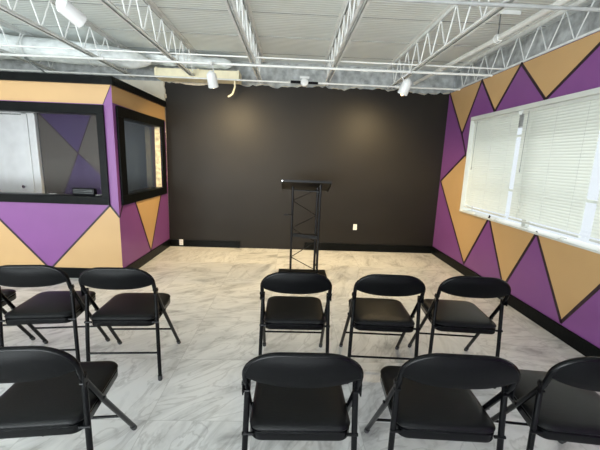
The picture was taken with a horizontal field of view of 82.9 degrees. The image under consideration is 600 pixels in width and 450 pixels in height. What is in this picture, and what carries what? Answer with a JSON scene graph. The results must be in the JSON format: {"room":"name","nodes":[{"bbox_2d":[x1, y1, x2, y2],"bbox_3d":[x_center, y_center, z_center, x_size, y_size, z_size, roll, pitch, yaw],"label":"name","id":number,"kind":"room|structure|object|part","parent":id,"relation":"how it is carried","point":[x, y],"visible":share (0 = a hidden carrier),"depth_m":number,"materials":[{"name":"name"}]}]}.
{"room":"lecture room","nodes":[
{"label":"lecture room","id":0,"kind":"room"},
{"bbox_2d":[0,80,127,267],"bbox_3d":[-3.908,-0.507,3.940,3.612,2.238,0.123,2,11,-2],"label":"wall","id":1,"kind":"structure","parent":0,"point":[51,234],"depth_m":4.00,"materials":[{"name":"purple paint"}]},
{"bbox_2d":[0,101,109,204],"bbox_3d":[-3.574,-0.832,3.874,2.756,1.115,0.146,2,11,-2],"label":"window","id":2,"kind":"structure","parent":1,"relation":"in","point":[5,106],"depth_m":3.84,"materials":[{"name":"black wood"}]},
{"bbox_2d":[72,188,96,195],"bbox_3d":[-2.525,-0.390,3.986,0.255,0.085,0.067,2,11,-2],"label":"box","id":3,"kind":"object","parent":2,"relation":"on","point":[76,191],"visible":0.99,"depth_m":3.96,"materials":[{"name":"plastic"}]},
{"bbox_2d":[56,267,89,277],"bbox_3d":[-3.942,0.541,4.072,3.616,0.127,0.016,2,11,-2],"label":"baseboard","id":4,"kind":"structure","parent":1,"relation":"attached to","point":[71,272],"depth_m":4.10,"materials":[{"name":"black wood"}]},
{"bbox_2d":[0,71,165,106],"bbox_3d":[-3.878,-1.784,4.443,3.628,0.088,1.642,2,11,-2],"label":"trim","id":5,"kind":"structure","parent":1,"relation":"attached to","point":[4,75],"depth_m":3.69,"materials":[{"name":"black wood"}]},
{"bbox_3d":[-3.898,-1.760,4.467,3.590,0.030,1.604,2,11,-2],"label":"roof","id":6,"kind":"structure","parent":1,"relation":"on","visible":0},
{"bbox_2d":[24,57,45,72],"bbox_3d":[-3.062,-1.832,4.058,0.567,0.347,0.020,5,11,16],"label":"strap","id":7,"kind":"object","parent":6,"relation":"attached to","point":[43,71],"visible":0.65,"depth_m":4.07,"materials":[{"name":"metal"}]},
{"bbox_2d":[111,85,169,264],"bbox_3d":[-2.194,-0.594,4.726,0.123,2.235,1.621,2,11,-2],"label":"wall","id":8,"kind":"structure","parent":0,"point":[147,220],"depth_m":4.77,"materials":[{"name":"purple paint"}]},
{"bbox_2d":[115,105,166,204],"bbox_3d":[-2.169,-0.929,4.647,0.146,1.135,1.455,2,11,-2],"label":"window","id":9,"kind":"structure","parent":8,"relation":"in","point":[123,114],"depth_m":4.29,"materials":[{"name":"black wood"}]},
{"bbox_2d":[127,239,169,268],"bbox_3d":[-2.165,0.443,4.929,0.016,0.127,1.615,2,11,-2],"label":"baseboard","id":10,"kind":"structure","parent":8,"relation":"attached to","point":[143,260],"depth_m":4.87,"materials":[{"name":"black wood"}]},
{"bbox_2d":[14,79,449,249],"bbox_3d":[-1.710,-0.952,5.537,8.079,2.669,0.121,2,11,-2],"label":"wall","id":11,"kind":"structure","parent":0,"point":[380,150],"depth_m":5.50,"materials":[{"name":"grey paint"}]},
{"bbox_2d":[0,112,44,192],"bbox_3d":[-4.694,-0.753,5.393,1.160,2.120,0.095,2,11,-2],"label":"door","id":12,"kind":"structure","parent":11,"relation":"in","point":[21,171],"depth_m":5.33,"materials":[{"name":"white paint"}]},
{"bbox_2d":[170,239,239,247],"bbox_3d":[-1.596,0.316,5.733,1.164,0.115,0.018,2,11,-2],"label":"baseboard","id":13,"kind":"structure","parent":11,"relation":"attached to","point":[173,242],"depth_m":5.72,"materials":[{"name":"black wood"}]},
{"bbox_2d":[304,243,431,252],"bbox_3d":[1.168,0.394,5.821,2.190,0.127,0.018,2,11,-2],"label":"baseboard","id":14,"kind":"structure","parent":11,"relation":"attached to","point":[322,246],"depth_m":5.81,"materials":[{"name":"black rubber"}]},
{"bbox_2d":[0,0,596,72],"bbox_3d":[-1.383,-1.761,0.756,8.778,0.085,9.819,2,11,-2],"label":"ceiling","id":15,"kind":"structure","parent":0,"point":[300,29],"depth_m":3.93,"materials":[{"name":"white metal"}]},
{"bbox_2d":[0,19,61,73],"bbox_3d":[-3.479,-1.622,0.789,0.096,0.360,9.140,2,11,-2],"label":"joist","id":16,"kind":"object","parent":15,"relation":"attached to","point":[20,31],"visible":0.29,"depth_m":4.30,"materials":[{"name":"white paint"}]},
{"bbox_2d":[0,33,150,68],"bbox_3d":[-3.821,-2.319,4.441,3.523,0.385,0.474,1,11,-5],"label":"duct","id":17,"kind":"object","parent":16,"relation":"hanging from","point":[12,40],"visible":0.75,"depth_m":4.42,"materials":[{"name":"metal"}]},
{"bbox_2d":[0,0,133,76],"bbox_3d":[-2.420,-1.590,0.823,0.096,0.360,9.140,2,11,-2],"label":"joist","id":18,"kind":"object","parent":15,"relation":"attached to","point":[3,8],"visible":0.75,"depth_m":3.66,"materials":[{"name":"white paint"}]},
{"bbox_2d":[98,0,198,75],"bbox_3d":[-1.451,-1.561,0.854,0.096,0.360,9.140,2,11,-2],"label":"joist","id":19,"kind":"object","parent":15,"relation":"attached to","point":[152,6],"visible":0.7,"depth_m":3.61,"materials":[{"name":"white paint"}]},
{"bbox_2d":[56,0,86,27],"bbox_3d":[-1.716,-1.615,2.543,0.116,0.224,0.206,8,12,30],"label":"spotlight","id":20,"kind":"object","parent":19,"relation":"hanging from","point":[66,8],"visible":1,"depth_m":2.52,"materials":[{"name":"white metal"}]},
{"bbox_2d":[0,68,289,82],"bbox_3d":[-2.917,-2.159,4.847,5.550,0.024,0.024,2,11,-2],"label":"conduit","id":21,"kind":"object","parent":19,"relation":"attached to","point":[0,68],"visible":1,"depth_m":4.86,"materials":[{"name":"white metal"}]},
{"bbox_2d":[140,53,231,68],"bbox_3d":[-1.688,-2.405,4.992,1.400,0.184,0.178,2,11,-2],"label":"duct","id":22,"kind":"object","parent":19,"relation":"hanging from","point":[152,56],"visible":0.66,"depth_m":4.94,"materials":[{"name":"silver metal"}]},
{"bbox_2d":[154,67,241,84],"bbox_3d":[-1.505,-2.222,5.069,1.222,0.140,0.283,2,11,-2],"label":"beam","id":23,"kind":"structure","parent":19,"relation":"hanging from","point":[202,73],"depth_m":4.95,"materials":[{"name":"beige wood"}]},
{"bbox_2d":[228,81,235,96],"bbox_3d":[-1.001,-2.001,4.983,0.118,0.254,0.032,0,11,-11],"label":"cord","id":24,"kind":"object","parent":23,"relation":"hanging from","point":[232,93],"visible":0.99,"depth_m":4.98,"materials":[{"name":"plastic"}]},
{"bbox_2d":[0,53,492,76],"bbox_3d":[-1.635,-1.994,4.143,8.078,0.038,0.049,2,11,-1],"label":"conduit","id":25,"kind":"object","parent":19,"relation":"attached to","point":[1,54],"visible":1,"depth_m":4.16,"materials":[{"name":"white metal"}]},
{"bbox_2d":[206,62,218,88],"bbox_3d":[-1.068,-1.817,4.153,0.132,0.291,0.174,2,11,-2],"label":"spotlight","id":26,"kind":"object","parent":25,"relation":"hanging from","point":[212,80],"visible":1,"depth_m":4.11,"materials":[{"name":"white metal"}]},
{"bbox_2d":[398,71,411,95],"bbox_3d":[1.302,-1.747,4.216,0.126,0.282,0.172,-5,13,-34],"label":"spotlight","id":27,"kind":"object","parent":25,"relation":"hanging from","point":[406,84],"visible":1,"depth_m":4.17,"materials":[{"name":"white metal"}]},
{"bbox_2d":[0,59,453,94],"bbox_3d":[-1.598,-2.365,5.406,8.208,0.500,0.079,2,11,-2],"label":"insulation","id":28,"kind":"object","parent":15,"relation":"attached to","point":[267,73],"visible":0.27,"depth_m":5.43},
{"bbox_2d":[224,0,264,82],"bbox_3d":[-0.482,-1.532,0.885,0.096,0.360,9.140,2,11,-2],"label":"joist","id":29,"kind":"object","parent":15,"relation":"attached to","point":[247,23],"visible":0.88,"depth_m":3.56,"materials":[{"name":"white paint"}]},
{"bbox_2d":[0,44,505,69],"bbox_3d":[-1.587,-1.983,3.917,8.158,0.018,0.018,2,11,-2],"label":"bar","id":30,"kind":"object","parent":29,"relation":"attached to","point":[0,44],"visible":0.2,"depth_m":3.95,"materials":[{"name":"white metal"}]},
{"bbox_2d":[323,0,370,85],"bbox_3d":[0.517,-1.501,0.917,0.096,0.360,9.140,2,11,-2],"label":"joist","id":31,"kind":"object","parent":15,"relation":"attached to","point":[343,27],"visible":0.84,"depth_m":3.49,"materials":[{"name":"white paint"}]},
{"bbox_2d":[386,0,517,88],"bbox_3d":[1.516,-1.471,0.949,0.096,0.360,9.140,2,11,-2],"label":"joist","id":32,"kind":"object","parent":15,"relation":"attached to","point":[449,9],"visible":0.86,"depth_m":3.48,"materials":[{"name":"white paint"}]},
{"bbox_2d":[318,82,459,90],"bbox_3d":[1.372,-2.041,5.012,2.218,0.044,0.044,2,11,-2],"label":"conduit","id":33,"kind":"object","parent":32,"relation":"attached to","point":[322,83],"visible":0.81,"depth_m":5.00,"materials":[{"name":"white metal"}]},
{"bbox_2d":[291,76,317,86],"bbox_3d":[0.066,-2.091,4.948,0.400,0.140,0.080,2,11,-2],"label":"spotlight","id":34,"kind":"object","parent":33,"relation":"attached to","point":[304,82],"visible":1,"depth_m":4.93,"materials":[{"name":"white plastic"}]},
{"bbox_3d":[0.065,-2.076,4.951,0.110,0.110,0.080,2,11,-2],"label":"white knob","id":35,"kind":"part","parent":34,"relation":"part of","materials":[{"name":"white plastic"}]},
{"bbox_2d":[493,10,520,43],"bbox_3d":[1.999,-1.940,3.337,0.290,0.300,0.024,2,11,-2],"label":"hanger","id":36,"kind":"object","parent":15,"relation":"hanging from","point":[504,12],"visible":0.63,"depth_m":3.31,"materials":[{"name":"metal"}]},
{"bbox_2d":[413,0,570,84],"bbox_3d":[2.019,-1.369,0.911,0.132,0.068,9.002,2,11,-3],"label":"pipe","id":37,"kind":"object","parent":36,"relation":"hanging from","point":[539,14],"visible":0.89,"depth_m":3.30,"materials":[{"name":"white metal"}]},
{"bbox_2d":[451,0,599,90],"bbox_3d":[2.560,-1.439,0.982,0.096,0.360,9.140,2,11,-2],"label":"joist","id":38,"kind":"object","parent":15,"relation":"attached to","point":[556,13],"visible":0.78,"depth_m":3.67,"materials":[{"name":"white paint"}]},
{"bbox_2d":[371,0,599,11],"bbox_3d":[-1.556,-1.639,2.301,8.138,0.036,0.036,2,11,-2],"label":"gas pipe","id":39,"kind":"object","parent":38,"relation":"attached to","point":[473,3],"visible":1,"depth_m":2.38,"materials":[{"name":"white metal"}]},
{"bbox_2d":[455,0,599,88],"bbox_3d":[2.718,-1.369,0.964,0.079,0.480,9.469,2,11,-2],"label":"insulation","id":40,"kind":"object","parent":15,"relation":"attached to","point":[592,22],"visible":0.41,"depth_m":3.74},
{"bbox_2d":[0,246,599,449],"bbox_3d":[-1.593,1.266,1.332,8.578,0.100,9.819,2,11,-2],"label":"floor","id":41,"kind":"structure","parent":0,"point":[214,308],"depth_m":2.79,"materials":[{"name":"grey tile"}]},
{"bbox_2d":[1,289,34,339],"bbox_3d":[-2.326,0.578,2.381,0.489,0.813,0.546,0,11,-9],"label":"folding chair","id":42,"kind":"object","parent":41,"relation":"on","point":[10,294],"visible":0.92,"depth_m":2.55,"materials":[{"name":"black metal"}]},
{"bbox_3d":[-2.326,0.531,2.378,0.415,0.038,0.423,0,11,-9],"label":"seat","id":43,"kind":"part","parent":42,"relation":"part of","materials":[{"name":"black plastic"}]},
{"bbox_3d":[-2.125,0.729,2.543,0.024,0.452,0.342,1,11,-7],"label":"leg","id":44,"kind":"part","parent":42,"relation":"part of","materials":[{"name":"black metal"}]},
{"bbox_2d":[0,265,109,361],"bbox_3d":[-1.737,0.595,2.405,0.489,0.813,0.546,1,11,-8],"label":"folding chair","id":45,"kind":"object","parent":41,"relation":"on","point":[48,307],"visible":0.94,"depth_m":2.22,"materials":[{"name":"black metal"}]},
{"bbox_3d":[-1.933,0.704,2.200,0.024,0.631,0.063,5,11,16],"label":"leg","id":46,"kind":"part","parent":45,"relation":"part of","materials":[{"name":"black metal"}]},
{"bbox_3d":[-1.979,0.743,2.501,0.024,0.452,0.342,0,11,-10],"label":"leg","id":47,"kind":"part","parent":45,"relation":"part of","materials":[{"name":"black metal"}]},
{"bbox_3d":[-1.691,0.322,2.103,0.437,0.136,0.050,1,11,-8],"label":"backrest","id":48,"kind":"part","parent":45,"relation":"part of","materials":[{"name":"black metal"}]},
{"bbox_3d":[-1.707,0.406,2.209,0.462,0.366,0.212,1,11,-8],"label":"frame","id":49,"kind":"part","parent":45,"relation":"part of","materials":[{"name":"black metal"}]},
{"bbox_3d":[-1.736,0.548,2.402,0.415,0.038,0.423,1,11,-8],"label":"seat","id":50,"kind":"part","parent":45,"relation":"part of","materials":[{"name":"black plastic"}]},
{"bbox_3d":[-1.494,0.708,2.264,0.024,0.631,0.063,-5,13,-32],"label":"leg","id":51,"kind":"part","parent":45,"relation":"part of","materials":[{"name":"black metal"}]},
{"bbox_3d":[-1.535,0.747,2.565,0.024,0.452,0.342,1,11,-6],"label":"leg","id":52,"kind":"part","parent":45,"relation":"part of","materials":[{"name":"black metal"}]},
{"bbox_2d":[0,346,136,449],"bbox_3d":[-1.101,0.785,1.532,0.489,0.813,0.546,1,11,-8],"label":"folding chair","id":53,"kind":"object","parent":41,"relation":"on","point":[52,392],"visible":1,"depth_m":1.36,"materials":[{"name":"black metal"}]},
{"bbox_3d":[-1.057,0.512,1.230,0.437,0.136,0.050,1,11,-8],"label":"backrest","id":54,"kind":"part","parent":53,"relation":"part of","materials":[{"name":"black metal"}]},
{"bbox_3d":[-1.072,0.596,1.335,0.462,0.366,0.212,1,11,-8],"label":"frame","id":55,"kind":"part","parent":53,"relation":"part of","materials":[{"name":"black metal"}]},
{"bbox_3d":[-1.100,0.739,1.528,0.415,0.038,0.423,1,11,-8],"label":"seat","id":56,"kind":"part","parent":53,"relation":"part of","materials":[{"name":"black plastic"}]},
{"bbox_3d":[-0.859,0.898,1.388,0.024,0.631,0.063,-5,13,-32],"label":"leg","id":57,"kind":"part","parent":53,"relation":"part of","materials":[{"name":"black metal"}]},
{"bbox_3d":[-0.897,0.937,1.690,0.024,0.452,0.342,1,11,-6],"label":"leg","id":58,"kind":"part","parent":53,"relation":"part of","materials":[{"name":"black metal"}]},
{"bbox_2d":[78,267,180,380],"bbox_3d":[-1.180,0.613,2.419,0.489,0.813,0.546,1,11,-5],"label":"folding chair","id":59,"kind":"object","parent":41,"relation":"on","point":[124,309],"visible":0.97,"depth_m":2.22,"materials":[{"name":"black metal"}]},
{"bbox_3d":[-1.389,0.719,2.226,0.024,0.631,0.063,6,11,19],"label":"leg","id":60,"kind":"part","parent":59,"relation":"part of","materials":[{"name":"black metal"}]},
{"bbox_3d":[-1.417,0.758,2.529,0.024,0.452,0.342,1,11,-7],"label":"leg","id":61,"kind":"part","parent":59,"relation":"part of","materials":[{"name":"black metal"}]},
{"bbox_3d":[-1.149,0.339,2.116,0.437,0.136,0.050,1,11,-5],"label":"backrest","id":62,"kind":"part","parent":59,"relation":"part of","materials":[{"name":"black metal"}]},
{"bbox_3d":[-1.160,0.423,2.222,0.462,0.366,0.212,1,11,-5],"label":"frame","id":63,"kind":"part","parent":59,"relation":"part of","materials":[{"name":"black metal"}]},
{"bbox_3d":[-1.179,0.566,2.416,0.415,0.038,0.423,1,11,-5],"label":"seat","id":64,"kind":"part","parent":59,"relation":"part of","materials":[{"name":"black plastic"}]},
{"bbox_3d":[-0.947,0.728,2.263,0.024,0.631,0.063,-4,12,-29],"label":"leg","id":65,"kind":"part","parent":59,"relation":"part of","materials":[{"name":"black metal"}]},
{"bbox_3d":[-0.970,0.767,2.567,0.024,0.452,0.342,2,11,-3],"label":"leg","id":66,"kind":"part","parent":59,"relation":"part of","materials":[{"name":"black metal"}]},
{"bbox_2d":[258,272,331,355],"bbox_3d":[-0.040,0.647,2.456,0.489,0.813,0.546,2,11,-2],"label":"folding chair","id":67,"kind":"object","parent":41,"relation":"on","point":[282,312],"visible":0.98,"depth_m":2.26,"materials":[{"name":"black metal"}]},
{"bbox_3d":[-0.259,0.751,2.274,0.024,0.631,0.063,7,12,22],"label":"leg","id":68,"kind":"part","parent":67,"relation":"part of","materials":[{"name":"black metal"}]},
{"bbox_3d":[-0.273,0.790,2.578,0.024,0.452,0.342,1,11,-4],"label":"leg","id":69,"kind":"part","parent":67,"relation":"part of","materials":[{"name":"black metal"}]},
{"bbox_3d":[-0.039,0.601,2.453,0.415,0.038,0.423,2,11,-2],"label":"seat","id":70,"kind":"part","parent":67,"relation":"part of","materials":[{"name":"black plastic"}]},
{"bbox_3d":[-0.028,0.458,2.258,0.462,0.366,0.212,2,11,-2],"label":"frame","id":71,"kind":"part","parent":67,"relation":"part of","materials":[{"name":"black metal"}]},
{"bbox_3d":[-0.022,0.373,2.152,0.437,0.136,0.050,2,11,-2],"label":"backrest","id":72,"kind":"part","parent":67,"relation":"part of","materials":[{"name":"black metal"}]},
{"bbox_3d":[0.175,0.804,2.592,0.024,0.452,0.342,2,11,0],"label":"leg","id":73,"kind":"part","parent":67,"relation":"part of","materials":[{"name":"black metal"}]},
{"bbox_3d":[0.184,0.764,2.288,0.024,0.631,0.063,-3,12,-26],"label":"leg","id":74,"kind":"part","parent":67,"relation":"part of","materials":[{"name":"black metal"}]},
{"bbox_2d":[242,352,363,449],"bbox_3d":[-0.005,0.819,1.565,0.489,0.813,0.546,2,11,-2],"label":"folding chair","id":75,"kind":"object","parent":41,"relation":"on","point":[299,396],"visible":1,"depth_m":1.36,"materials":[{"name":"black metal"}]},
{"bbox_3d":[-0.224,0.922,1.383,0.024,0.631,0.063,7,12,22],"label":"leg","id":76,"kind":"part","parent":75,"relation":"part of","materials":[{"name":"black metal"}]},
{"bbox_3d":[-0.003,0.772,1.562,0.415,0.038,0.423,2,11,-2],"label":"seat","id":77,"kind":"part","parent":75,"relation":"part of","materials":[{"name":"black plastic"}]},
{"bbox_3d":[0.013,0.545,1.261,0.437,0.136,0.050,2,11,-2],"label":"backrest","id":78,"kind":"part","parent":75,"relation":"part of","materials":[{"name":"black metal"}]},
{"bbox_3d":[0.007,0.629,1.367,0.462,0.366,0.212,2,11,-2],"label":"frame","id":79,"kind":"part","parent":75,"relation":"part of","materials":[{"name":"black metal"}]},
{"bbox_3d":[0.219,0.936,1.397,0.024,0.631,0.063,-3,12,-26],"label":"leg","id":80,"kind":"part","parent":75,"relation":"part of","materials":[{"name":"black metal"}]},
{"bbox_2d":[278,179,331,276],"bbox_3d":[0.051,0.029,4.499,0.640,1.258,0.420,2,11,-2],"label":"lectern","id":81,"kind":"object","parent":41,"relation":"on","point":[311,186],"visible":0.94,"depth_m":4.49,"materials":[{"name":"black metal"}]},
{"bbox_3d":[-0.113,0.057,4.561,0.030,1.142,0.031,2,11,-2],"label":"post","id":82,"kind":"part","parent":81,"relation":"part of","materials":[{"name":"black metal"}]},
{"bbox_3d":[0.050,0.066,4.567,0.342,1.108,0.020,2,11,-2],"label":"lattice rod","id":83,"kind":"part","parent":81,"relation":"part of","materials":[{"name":"black metal"}]},
{"bbox_3d":[0.061,0.151,4.513,0.350,0.045,0.140,2,11,-2],"label":"truss plate","id":84,"kind":"part","parent":81,"relation":"part of","materials":[{"name":"black metal"}]},
{"bbox_3d":[0.083,-0.440,4.399,0.350,0.010,0.140,2,11,-2],"label":"truss plate","id":85,"kind":"part","parent":81,"relation":"part of","materials":[{"name":"black metal"}]},
{"bbox_3d":[0.212,0.067,4.572,0.030,1.142,0.031,2,11,-2],"label":"post","id":86,"kind":"part","parent":81,"relation":"part of","materials":[{"name":"black metal"}]},
{"bbox_3d":[0.242,0.071,4.431,0.030,1.188,0.031,2,11,-2],"label":"post","id":87,"kind":"part","parent":81,"relation":"part of","materials":[{"name":"black metal"}]},
{"bbox_2d":[339,274,425,383],"bbox_3d":[0.574,0.666,2.475,0.489,0.813,0.546,2,11,1],"label":"folding chair","id":88,"kind":"object","parent":41,"relation":"on","point":[366,314],"visible":0.93,"depth_m":2.27,"materials":[{"name":"black metal"}]},
{"bbox_3d":[0.346,0.807,2.609,0.024,0.452,0.342,2,11,-1],"label":"leg","id":89,"kind":"part","parent":88,"relation":"part of","materials":[{"name":"black metal"}]},
{"bbox_3d":[0.345,0.767,2.304,0.024,0.631,0.063,7,12,25],"label":"leg","id":90,"kind":"part","parent":88,"relation":"part of","materials":[{"name":"black metal"}]},
{"bbox_3d":[0.576,0.619,2.472,0.415,0.038,0.423,2,11,1],"label":"seat","id":91,"kind":"part","parent":88,"relation":"part of","materials":[{"name":"black plastic"}]},
{"bbox_3d":[0.578,0.476,2.277,0.462,0.366,0.212,2,11,1],"label":"frame","id":92,"kind":"part","parent":88,"relation":"part of","materials":[{"name":"black metal"}]},
{"bbox_3d":[0.579,0.392,2.171,0.437,0.136,0.050,2,11,1],"label":"backrest","id":93,"kind":"part","parent":88,"relation":"part of","materials":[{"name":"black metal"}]},
{"bbox_3d":[0.795,0.825,2.600,0.024,0.452,0.342,3,11,3],"label":"leg","id":94,"kind":"part","parent":88,"relation":"part of","materials":[{"name":"black metal"}]},
{"bbox_3d":[0.788,0.785,2.296,0.024,0.631,0.063,-3,12,-23],"label":"leg","id":95,"kind":"part","parent":88,"relation":"part of","materials":[{"name":"black metal"}]},
{"bbox_2d":[364,353,520,449],"bbox_3d":[0.611,0.836,1.592,0.489,0.813,0.546,2,11,2],"label":"folding chair","id":96,"kind":"object","parent":41,"relation":"on","point":[430,396],"visible":1,"depth_m":1.39,"materials":[{"name":"black metal"}]},
{"bbox_3d":[0.384,0.977,1.727,0.024,0.452,0.342,2,11,0],"label":"leg","id":97,"kind":"part","parent":96,"relation":"part of","materials":[{"name":"black metal"}]},
{"bbox_3d":[0.380,0.937,1.423,0.024,0.631,0.063,7,12,26],"label":"leg","id":98,"kind":"part","parent":96,"relation":"part of","materials":[{"name":"black metal"}]},
{"bbox_3d":[0.613,0.789,1.589,0.415,0.038,0.423,2,11,2],"label":"seat","id":99,"kind":"part","parent":96,"relation":"part of","materials":[{"name":"black plastic"}]},
{"bbox_3d":[0.614,0.646,1.394,0.462,0.366,0.212,2,11,2],"label":"frame","id":100,"kind":"part","parent":96,"relation":"part of","materials":[{"name":"black metal"}]},
{"bbox_3d":[0.614,0.562,1.288,0.437,0.136,0.050,2,11,2],"label":"backrest","id":101,"kind":"part","parent":96,"relation":"part of","materials":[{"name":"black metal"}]},
{"bbox_3d":[0.823,0.955,1.411,0.024,0.631,0.063,-2,12,-23],"label":"leg","id":102,"kind":"part","parent":96,"relation":"part of","materials":[{"name":"black metal"}]},
{"bbox_2d":[408,276,510,388],"bbox_3d":[1.141,0.682,2.498,0.489,0.813,0.546,3,11,3],"label":"folding chair","id":103,"kind":"object","parent":41,"relation":"on","point":[459,316],"visible":0.93,"depth_m":2.30,"materials":[{"name":"black metal"}]},
{"bbox_3d":[0.917,0.822,2.639,0.024,0.452,0.342,2,11,1],"label":"leg","id":104,"kind":"part","parent":103,"relation":"part of","materials":[{"name":"black metal"}]},
{"bbox_3d":[0.905,0.782,2.335,0.024,0.631,0.063,8,12,27],"label":"leg","id":105,"kind":"part","parent":103,"relation":"part of","materials":[{"name":"black metal"}]},
{"bbox_3d":[1.143,0.636,2.494,0.415,0.038,0.423,3,11,3],"label":"seat","id":106,"kind":"part","parent":103,"relation":"part of","materials":[{"name":"black plastic"}]},
{"bbox_3d":[1.139,0.492,2.300,0.462,0.366,0.212,3,11,3],"label":"frame","id":107,"kind":"part","parent":103,"relation":"part of","materials":[{"name":"black metal"}]},
{"bbox_3d":[1.137,0.408,2.194,0.437,0.136,0.050,3,11,3],"label":"backrest","id":108,"kind":"part","parent":103,"relation":"part of","materials":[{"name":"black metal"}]},
{"bbox_3d":[1.365,0.843,2.615,0.024,0.452,0.342,3,11,5],"label":"leg","id":109,"kind":"part","parent":103,"relation":"part of","materials":[{"name":"black metal"}]},
{"bbox_3d":[1.348,0.802,2.311,0.024,0.631,0.063,-2,12,-21],"label":"leg","id":110,"kind":"part","parent":103,"relation":"part of","materials":[{"name":"black metal"}]},
{"bbox_2d":[491,357,599,449],"bbox_3d":[1.220,0.857,1.599,0.489,0.813,0.546,3,11,6],"label":"folding chair","id":111,"kind":"object","parent":41,"relation":"on","point":[561,404],"visible":0.84,"depth_m":1.43,"materials":[{"name":"black metal"}]},
{"bbox_3d":[1.001,0.995,1.748,0.024,0.452,0.342,3,11,4],"label":"leg","id":112,"kind":"part","parent":111,"relation":"part of","materials":[{"name":"black metal"}]},
{"bbox_3d":[0.976,0.954,1.446,0.024,0.631,0.063,8,12,30],"label":"leg","id":113,"kind":"part","parent":111,"relation":"part of","materials":[{"name":"black metal"}]},
{"bbox_3d":[1.222,0.810,1.595,0.415,0.038,0.423,3,11,6],"label":"seat","id":114,"kind":"part","parent":111,"relation":"part of","materials":[{"name":"black plastic"}]},
{"bbox_3d":[1.211,0.667,1.401,0.462,0.366,0.212,3,11,6],"label":"frame","id":115,"kind":"part","parent":111,"relation":"part of","materials":[{"name":"black metal"}]},
{"bbox_3d":[1.205,0.582,1.295,0.437,0.136,0.050,3,11,6],"label":"backrest","id":116,"kind":"part","parent":111,"relation":"part of","materials":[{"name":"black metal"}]},
{"bbox_2d":[453,75,524,127],"bbox_3d":[-1.364,-1.246,0.927,8.698,1.000,9.559,2,11,-2],"label":"wall","id":117,"kind":"structure","parent":0,"point":[522,116],"depth_m":4.22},
{"bbox_2d":[433,31,599,347],"bbox_3d":[2.520,0.057,1.156,0.163,2.635,9.319,2,11,-2],"label":"wall","id":118,"kind":"structure","parent":0,"point":[559,280],"depth_m":3.58,"materials":[{"name":"purple paint"}]},
{"bbox_2d":[431,246,599,356],"bbox_3d":[2.389,1.295,1.339,0.018,0.127,9.219,2,11,-2],"label":"baseboard","id":119,"kind":"structure","parent":118,"relation":"attached to","point":[570,338],"depth_m":3.26,"materials":[{"name":"black rubber"}]},
{"bbox_2d":[459,87,599,253],"bbox_3d":[2.463,-0.482,2.943,0.176,1.306,3.794,2,11,-2],"label":"window","id":120,"kind":"structure","parent":118,"relation":"in","point":[573,242],"depth_m":3.63,"materials":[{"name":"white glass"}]},
{"bbox_2d":[464,111,522,217],"bbox_3d":[2.392,-0.757,4.312,0.053,1.189,0.940,2,11,-2],"label":"window blind","id":121,"kind":"object","parent":120,"relation":"attached to","point":[494,139],"visible":1,"depth_m":4.23,"materials":[{"name":"white plastic"}]},
{"bbox_3d":[2.379,-0.182,4.423,0.026,0.018,0.932,2,11,-2],"label":"rail","id":122,"kind":"part","parent":121,"relation":"part of","materials":[{"name":"white plastic"}]},
{"bbox_3d":[2.440,0.149,3.064,0.176,0.020,3.794,2,11,-2],"label":"sill","id":123,"kind":"part","parent":120,"relation":"part of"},
{"bbox_2d":[508,94,599,237],"bbox_3d":[2.418,-0.563,3.304,0.053,1.189,0.975,2,11,-2],"label":"window blind","id":124,"kind":"object","parent":120,"relation":"attached to","point":[558,143],"visible":1,"depth_m":3.20,"materials":[{"name":"white plastic"}]},
{"bbox_3d":[2.404,-0.623,3.649,0.003,1.141,0.002,2,11,-2],"label":"ladder cord","id":125,"kind":"part","parent":124,"relation":"part of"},
{"bbox_3d":[2.405,0.012,3.414,0.026,0.018,0.967,2,11,-2],"label":"rail","id":126,"kind":"part","parent":124,"relation":"part of","materials":[{"name":"white plastic"}]},
{"bbox_3d":[2.413,-0.557,3.305,0.003,1.141,0.002,2,11,-2],"label":"ladder cord","id":127,"kind":"part","parent":124,"relation":"part of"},
{"bbox_3d":[2.422,-0.491,2.960,0.003,1.141,0.002,2,11,-2],"label":"ladder cord","id":128,"kind":"part","parent":124,"relation":"part of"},
{"bbox_2d":[589,191,599,243],"bbox_3d":[2.445,-0.367,2.285,0.053,1.189,0.900,2,11,-2],"label":"window blind","id":129,"kind":"object","parent":120,"relation":"attached to","point":[595,233],"visible":1,"depth_m":2.77,"materials":[{"name":"white plastic"}]}
]}

